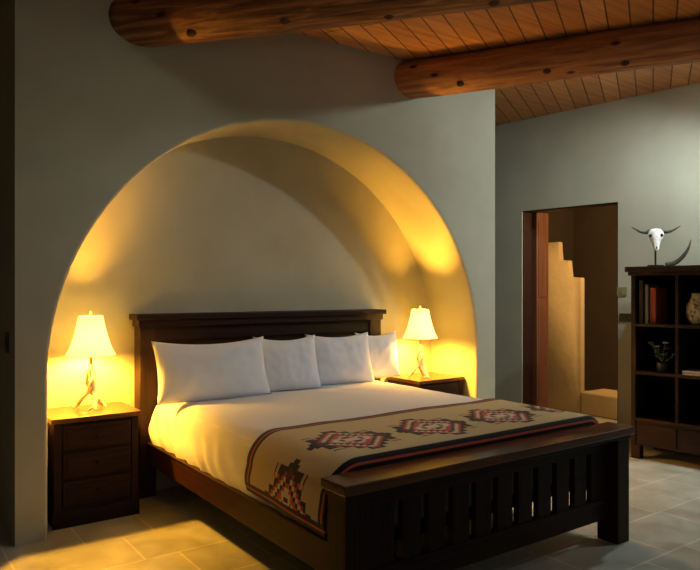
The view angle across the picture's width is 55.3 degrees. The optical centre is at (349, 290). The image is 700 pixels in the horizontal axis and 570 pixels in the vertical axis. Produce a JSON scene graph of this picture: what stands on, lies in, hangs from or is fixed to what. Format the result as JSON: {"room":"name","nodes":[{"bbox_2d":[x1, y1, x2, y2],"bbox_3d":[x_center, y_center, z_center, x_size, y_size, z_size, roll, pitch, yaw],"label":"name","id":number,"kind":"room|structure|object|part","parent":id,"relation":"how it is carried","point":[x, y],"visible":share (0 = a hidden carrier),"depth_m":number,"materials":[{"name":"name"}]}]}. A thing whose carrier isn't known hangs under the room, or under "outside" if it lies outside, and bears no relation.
{"room":"bedroom","nodes":[
{"label":"bedroom","id":0,"kind":"room"},
{"bbox_2d":[47,136,430,489],"bbox_3d":[-0.716,-0.220,5.685,4.087,3.439,0.200,0,0,-36],"label":"wall niche","id":1,"kind":"object","parent":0,"point":[237,223],"visible":0.22,"depth_m":5.39,"materials":[{"name":"beige paint"}]},
{"bbox_2d":[0,0,494,546],"bbox_3d":[-0.536,-0.220,5.434,4.091,3.439,0.818,0,0,-36],"label":"wall","id":2,"kind":"structure","parent":0,"point":[85,109],"depth_m":4.44,"materials":[{"name":"beige paint"}]},
{"bbox_2d":[5,332,8,352],"bbox_3d":[-2.112,0.320,4.108,0.016,0.125,0.090,0,0,-36],"label":"light switch","id":3,"kind":"object","parent":2,"relation":"attached to","point":[6,333],"visible":1,"depth_m":4.09,"materials":[{"name":"black plastic"}]},
{"bbox_2d":[0,390,699,569],"bbox_3d":[1.095,1.575,3.796,12.200,0.150,9.900,0,0,-36],"label":"floor","id":4,"kind":"structure","parent":0,"point":[176,528],"depth_m":4.01,"materials":[{"name":"tile"}]},
{"bbox_2d":[47,402,141,529],"bbox_3d":[-1.758,1.153,4.500,0.566,0.693,0.484,0,0,-36],"label":"nightstand","id":5,"kind":"object","parent":4,"relation":"on","point":[92,455],"visible":0.97,"depth_m":4.32,"materials":[{"name":"brown wood"}]},
{"bbox_2d":[65,311,115,410],"bbox_3d":[-1.755,0.469,4.523,0.320,0.666,0.320,0,0,-36],"label":"table lamp","id":6,"kind":"object","parent":5,"relation":"on","point":[90,339],"visible":1,"depth_m":4.45,"materials":[{"name":"beige fabric"}]},
{"bbox_2d":[88,357,92,367],"bbox_3d":[-1.755,0.471,4.523,0.034,0.100,0.034,0,0,-36],"label":"socket","id":7,"kind":"object","parent":6,"relation":"attached to","point":[90,365],"depth_m":4.51,"materials":[{"name":"gold metal"}]},
{"bbox_3d":[-1.755,0.306,4.523,0.320,0.264,0.320,0,0,-36],"label":"lamp shade","id":8,"kind":"part","parent":6,"relation":"part of","materials":[{"name":"white fabric"}]},
{"bbox_3d":[-1.638,0.933,4.332,0.426,0.155,0.020,0,0,-36],"label":"drawer","id":9,"kind":"part","parent":5,"relation":"part of","materials":[{"name":"brown wood"}]},
{"bbox_3d":[-1.638,1.111,4.332,0.426,0.155,0.020,0,0,-36],"label":"drawer","id":10,"kind":"part","parent":5,"relation":"part of","materials":[{"name":"brown wood"}]},
{"bbox_3d":[-1.638,1.288,4.332,0.426,0.155,0.020,0,0,-36],"label":"drawer","id":11,"kind":"part","parent":5,"relation":"part of","materials":[{"name":"brown wood"}]},
{"bbox_3d":[-1.632,0.933,4.323,0.376,0.099,0.009,0,0,-36],"label":"drawer panel","id":12,"kind":"part","parent":5,"relation":"part of","materials":[{"name":"brown wood"}]},
{"bbox_3d":[-1.632,1.111,4.323,0.376,0.099,0.009,0,0,-36],"label":"drawer panel","id":13,"kind":"part","parent":5,"relation":"part of","materials":[{"name":"brown wood"}]},
{"bbox_3d":[-1.632,1.288,4.323,0.376,0.099,0.009,0,0,-36],"label":"drawer panel","id":14,"kind":"part","parent":5,"relation":"part of","materials":[{"name":"brown wood"}]},
{"bbox_2d":[129,309,635,569],"bbox_3d":[0.082,0.837,4.479,2.276,1.327,2.686,0,0,-36],"label":"bed","id":15,"kind":"object","parent":4,"relation":"on","point":[362,533],"visible":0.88,"depth_m":3.54,"materials":[{"name":"brown wood"}]},
{"bbox_3d":[-1.501,0.868,4.899,0.120,1.265,0.135,0,0,-36],"label":"head post","id":16,"kind":"part","parent":15,"relation":"part of","materials":[{"name":"brown wood"}]},
{"bbox_3d":[-0.766,1.185,3.891,0.038,0.141,2.380,0,0,-36],"label":"rail","id":17,"kind":"part","parent":15,"relation":"part of","materials":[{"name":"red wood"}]},
{"bbox_3d":[-0.651,0.240,5.502,2.229,0.050,0.157,0,0,-36],"label":"headboard moulding","id":18,"kind":"part","parent":15,"relation":"part of","materials":[{"name":"brown wood"}]},
{"bbox_3d":[-0.658,0.750,5.512,1.985,0.900,0.040,0,0,-36],"label":"headboard panel","id":19,"kind":"part","parent":15,"relation":"part of","materials":[{"name":"brown wood"}]},
{"bbox_3d":[-0.653,0.318,5.505,1.985,0.105,0.085,0,0,-36],"label":"head rail","id":20,"kind":"part","parent":15,"relation":"part of","materials":[{"name":"brown wood"}]},
{"bbox_3d":[-0.011,1.179,2.883,0.116,0.642,0.140,0,0,-36],"label":"foot post","id":21,"kind":"part","parent":15,"relation":"part of","materials":[{"name":"brown wood"}]},
{"bbox_2d":[162,404,569,526],"bbox_3d":[0.043,0.984,4.494,1.930,0.347,2.260,0,0,-36],"label":"mattress","id":22,"kind":"object","parent":15,"relation":"on","point":[166,406],"visible":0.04,"depth_m":3.93,"materials":[{"name":"white fabric"}]},
{"bbox_2d":[149,380,569,538],"bbox_3d":[0.052,0.941,4.491,2.065,0.335,2.307,0,0,-36],"label":"sheet","id":23,"kind":"object","parent":22,"relation":"on","point":[221,453],"visible":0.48,"depth_m":4.35,"materials":[{"name":"white fabric"}]},
{"bbox_2d":[151,336,270,404],"bbox_3d":[-0.981,0.562,4.803,0.869,0.425,0.219,0,0,-32],"label":"pillow","id":24,"kind":"object","parent":23,"relation":"on","point":[186,372],"visible":1,"depth_m":4.71,"materials":[{"name":"white fabric"}]},
{"bbox_2d":[253,335,320,391],"bbox_3d":[-0.489,0.566,5.240,0.536,0.418,0.208,0,0,-29],"label":"pillow","id":25,"kind":"object","parent":23,"relation":"on","point":[289,364],"visible":0.89,"depth_m":5.18,"materials":[{"name":"white fabric"}]},
{"bbox_2d":[305,332,374,384],"bbox_3d":[-0.078,0.566,5.594,0.608,0.418,0.209,0,0,-27],"label":"pillow","id":26,"kind":"object","parent":23,"relation":"on","point":[340,360],"visible":0.84,"depth_m":5.53,"materials":[{"name":"white fabric"}]},
{"bbox_2d":[354,331,399,377],"bbox_3d":[0.243,0.570,5.941,0.451,0.410,0.182,0,0,-34],"label":"pillow","id":27,"kind":"object","parent":23,"relation":"on","point":[382,348],"visible":0.67,"depth_m":5.89,"materials":[{"name":"white fabric"}]},
{"bbox_2d":[244,398,598,538],"bbox_3d":[0.511,0.925,3.855,2.098,0.344,0.781,0,0,-36],"label":"blanket","id":28,"kind":"object","parent":23,"relation":"on","point":[286,466],"visible":0.96,"depth_m":3.45,"materials":[{"name":"beige fabric"}]},
{"bbox_3d":[0.194,0.868,6.112,0.120,1.265,0.135,0,0,-36],"label":"head post","id":29,"kind":"part","parent":15,"relation":"part of","materials":[{"name":"brown wood"}]},
{"bbox_3d":[0.787,0.870,3.453,2.090,0.025,0.156,0,0,-36],"label":"cap moulding","id":30,"kind":"part","parent":15,"relation":"part of","materials":[{"name":"brown wood"}]},
{"bbox_3d":[0.774,0.905,3.471,1.858,0.100,0.055,0,0,-36],"label":"footboard","id":31,"kind":"part","parent":15,"relation":"part of","materials":[{"name":"brown wood"}]},
{"bbox_3d":[0.774,1.299,3.471,1.858,0.122,0.055,0,0,-36],"label":"rail","id":32,"kind":"part","parent":15,"relation":"part of","materials":[{"name":"brown wood"}]},
{"bbox_3d":[1.585,1.179,4.025,0.116,0.642,0.140,0,0,-36],"label":"foot post","id":33,"kind":"part","parent":15,"relation":"part of","materials":[{"name":"brown wood"}]},
{"bbox_2d":[386,372,464,395],"bbox_3d":[0.713,1.153,6.269,0.566,0.693,0.484,0,0,-36],"label":"nightstand","id":34,"kind":"object","parent":4,"relation":"on","point":[446,383],"visible":0.24,"depth_m":6.15,"materials":[{"name":"brown wood"}]},
{"bbox_2d":[403,305,436,378],"bbox_3d":[0.646,0.469,6.143,0.320,0.666,0.320,0,0,-36],"label":"table lamp","id":35,"kind":"object","parent":34,"relation":"on","point":[420,327],"visible":1,"depth_m":6.06,"materials":[{"name":"beige fabric"}]},
{"bbox_3d":[0.646,0.306,6.143,0.320,0.264,0.320,0,0,-36],"label":"lamp shade","id":36,"kind":"part","parent":35,"relation":"part of","materials":[{"name":"white fabric"}]},
{"bbox_3d":[0.834,0.933,6.101,0.426,0.155,0.020,0,0,-36],"label":"drawer","id":37,"kind":"part","parent":34,"relation":"part of","materials":[{"name":"brown wood"}]},
{"bbox_3d":[0.840,0.933,6.092,0.376,0.099,0.009,0,0,-36],"label":"drawer panel","id":38,"kind":"part","parent":34,"relation":"part of","materials":[{"name":"brown wood"}]},
{"bbox_2d":[581,389,616,419],"bbox_3d":[3.167,1.363,7.972,0.470,0.275,0.640,0,0,-36],"label":"bench","id":39,"kind":"object","parent":4,"relation":"on","point":[602,403],"visible":0.48,"depth_m":7.91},
{"bbox_2d":[625,265,699,458],"bbox_3d":[3.118,0.644,5.774,0.612,1.712,1.240,0,0,-43],"label":"bookcase","id":40,"kind":"object","parent":4,"relation":"on","point":[665,406],"visible":0.92,"depth_m":5.95,"materials":[{"name":"brown wood"}]},
{"bbox_2d":[639,280,652,322],"bbox_3d":[2.679,0.101,6.044,0.220,0.385,0.034,0,0,-43],"label":"book","id":41,"kind":"object","parent":40,"relation":"on","point":[642,283],"visible":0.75,"depth_m":5.97,"materials":[{"name":"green paper"}]},
{"bbox_3d":[2.748,0.639,6.188,0.580,1.542,0.040,0,0,-43],"label":"panel","id":42,"kind":"part","parent":40,"relation":"part of","materials":[{"name":"brown wood"}]},
{"bbox_2d":[645,285,657,322],"bbox_3d":[2.713,0.121,6.007,0.220,0.345,0.028,0,0,-44],"label":"book","id":43,"kind":"object","parent":40,"relation":"on","point":[647,287],"visible":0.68,"depth_m":5.93,"materials":[{"name":"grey paper"}]},
{"bbox_2d":[631,225,680,265],"bbox_3d":[2.773,-0.398,6.058,0.411,0.371,0.125,0,0,19],"label":"ornament","id":44,"kind":"object","parent":40,"relation":"on","point":[655,235],"visible":0.99,"depth_m":6.03,"materials":[{"name":"white bone"},{"name":"dark grey horn"},{"name":"black metal"}]},
{"bbox_3d":[2.781,-0.315,6.081,0.017,0.171,0.017,0,0,19],"label":"stand rod","id":45,"kind":"part","parent":44,"relation":"part of","materials":[{"name":"black plastic"}]},
{"bbox_3d":[2.682,1.270,5.843,0.012,0.170,0.330,0,0,-43],"label":"drawer","id":46,"kind":"part","parent":40,"relation":"part of","materials":[{"name":"brown wood"}]},
{"bbox_2d":[650,288,666,323],"bbox_3d":[2.755,0.136,5.971,0.230,0.315,0.055,0,0,-44],"label":"book","id":47,"kind":"object","parent":40,"relation":"on","point":[658,296],"visible":1,"depth_m":5.91,"materials":[{"name":"red paper"}]},
{"bbox_2d":[648,339,674,371],"bbox_3d":[2.773,0.578,5.921,0.196,0.284,0.278,0,0,-3],"label":"potted plant","id":48,"kind":"object","parent":40,"relation":"on","point":[662,366],"visible":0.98,"depth_m":5.88,"materials":[{"name":"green plant"}]},
{"bbox_3d":[2.762,0.677,5.912,0.100,0.085,0.100,0,0,-36],"label":"pot","id":49,"kind":"part","parent":48,"relation":"part of","materials":[{"name":"grey ceramic"}]},
{"bbox_3d":[3.126,-0.148,5.781,0.592,0.032,1.196,0,0,-43],"label":"crown moulding","id":50,"kind":"part","parent":40,"relation":"part of","materials":[{"name":"brown wood"}]},
{"bbox_3d":[3.123,1.151,5.779,0.558,0.028,1.070,0,0,-43],"label":"shelf","id":51,"kind":"part","parent":40,"relation":"part of","materials":[{"name":"brown wood"}]},
{"bbox_3d":[3.123,0.734,5.779,0.558,0.028,1.070,0,0,-43],"label":"shelf","id":52,"kind":"part","parent":40,"relation":"part of","materials":[{"name":"brown wood"}]},
{"bbox_3d":[3.123,0.308,5.779,0.558,0.028,1.070,0,0,-43],"label":"shelf","id":53,"kind":"part","parent":40,"relation":"part of","materials":[{"name":"brown wood"}]},
{"bbox_3d":[2.936,1.272,5.601,0.025,0.215,1.070,0,0,-43],"label":"panel","id":54,"kind":"part","parent":40,"relation":"part of","materials":[{"name":"brown wood"}]},
{"bbox_3d":[3.333,0.634,5.978,0.020,1.532,1.070,0,0,-43],"label":"panel","id":55,"kind":"part","parent":40,"relation":"part of","materials":[{"name":"brown wood"}]},
{"bbox_2d":[665,240,690,265],"bbox_3d":[2.974,-0.335,6.054,0.216,0.246,0.043,0,0,34],"label":"curved horn","id":56,"kind":"object","parent":40,"relation":"on","point":[678,260],"visible":0.98,"depth_m":6.04,"materials":[{"name":"grey"}]},
{"bbox_3d":[2.923,1.270,5.589,0.012,0.170,0.330,0,0,-43],"label":"drawer","id":57,"kind":"part","parent":40,"relation":"part of","materials":[{"name":"brown wood"}]},
{"bbox_2d":[682,369,699,375],"bbox_3d":[3.000,0.703,5.676,0.200,0.034,0.270,0,0,-43],"label":"book","id":58,"kind":"object","parent":40,"relation":"on","point":[694,372],"visible":1,"depth_m":5.67,"materials":[{"name":"grey paper"}]},
{"bbox_2d":[686,293,699,324],"bbox_3d":[2.990,0.159,5.715,0.216,0.270,0.216,0,0,-36],"label":"vase","id":59,"kind":"object","parent":40,"relation":"on","point":[693,305],"visible":0.99,"depth_m":5.67,"materials":[{"name":"beige ceramic"}]},
{"bbox_2d":[296,0,699,125],"bbox_3d":[1.095,-1.999,3.796,12.200,0.120,9.900,0,0,-36],"label":"ceiling","id":60,"kind":"structure","parent":0,"point":[439,35],"depth_m":5.10,"materials":[{"name":"brown wood"}]},
{"bbox_2d":[108,0,553,46],"bbox_3d":[0.965,-1.740,3.622,5.120,0.408,0.417,0,0,17],"label":"ceiling beam","id":61,"kind":"structure","parent":60,"relation":"attached to","point":[143,23],"depth_m":3.99,"materials":[{"name":"brown wood"}]},
{"bbox_2d":[394,17,699,98],"bbox_3d":[2.753,-1.796,4.721,5.120,0.330,0.340,0,0,23],"label":"ceiling beam","id":62,"kind":"structure","parent":60,"relation":"attached to","point":[677,42],"depth_m":5.10,"materials":[{"name":"brown wood"}]},
{"bbox_2d":[543,210,573,276],"bbox_3d":[2.414,-0.220,9.566,2.340,3.439,0.150,0,0,-36],"label":"wall","id":63,"kind":"structure","parent":0,"point":[560,223],"depth_m":10.06,"materials":[{"name":"paint"}]},
{"bbox_2d":[548,242,583,413],"bbox_3d":[2.450,0.445,8.673,0.080,2.110,1.325,0,0,-36],"label":"wall","id":64,"kind":"structure","parent":0,"point":[565,291],"depth_m":8.30,"materials":[{"name":"beige paint"}]},
{"bbox_2d":[574,206,616,390],"bbox_3d":[4.343,-0.220,9.010,0.150,3.439,4.400,0,0,-36],"label":"wall","id":65,"kind":"structure","parent":0,"point":[595,229],"depth_m":9.84,"materials":[{"name":"paint"}]},
{"bbox_2d":[495,83,699,439],"bbox_3d":[3.976,-0.220,5.623,0.191,3.439,9.600,0,0,-43],"label":"wall","id":66,"kind":"structure","parent":0,"point":[641,153],"depth_m":6.84,"materials":[{"name":"grey paint"}]},
{"bbox_2d":[532,213,547,407],"bbox_3d":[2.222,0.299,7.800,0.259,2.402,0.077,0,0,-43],"label":"door","id":67,"kind":"structure","parent":66,"relation":"in","point":[539,220],"depth_m":7.73,"materials":[{"name":"red wood"}]},
{"bbox_2d":[523,202,617,422],"bbox_3d":[2.417,0.299,7.275,0.178,2.402,1.116,0,0,-43],"label":"trim","id":68,"kind":"structure","parent":66,"relation":"attached to","point":[527,215],"depth_m":7.65,"materials":[{"name":"brown wood"}]},
{"bbox_2d":[617,287,626,295],"bbox_3d":[2.752,0.010,6.763,0.016,0.085,0.100,0,0,-43],"label":"wall plate","id":69,"kind":"object","parent":66,"relation":"attached to","point":[621,291],"visible":1,"depth_m":6.76,"materials":[{"name":"yellow plastic"}]},
{"bbox_2d":[619,313,630,321],"bbox_3d":[2.776,0.275,6.738,0.016,0.085,0.125,0,0,-43],"label":"light switch","id":70,"kind":"object","parent":66,"relation":"attached to","point":[623,317],"visible":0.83,"depth_m":6.74,"materials":[{"name":"black plastic"}]}
]}

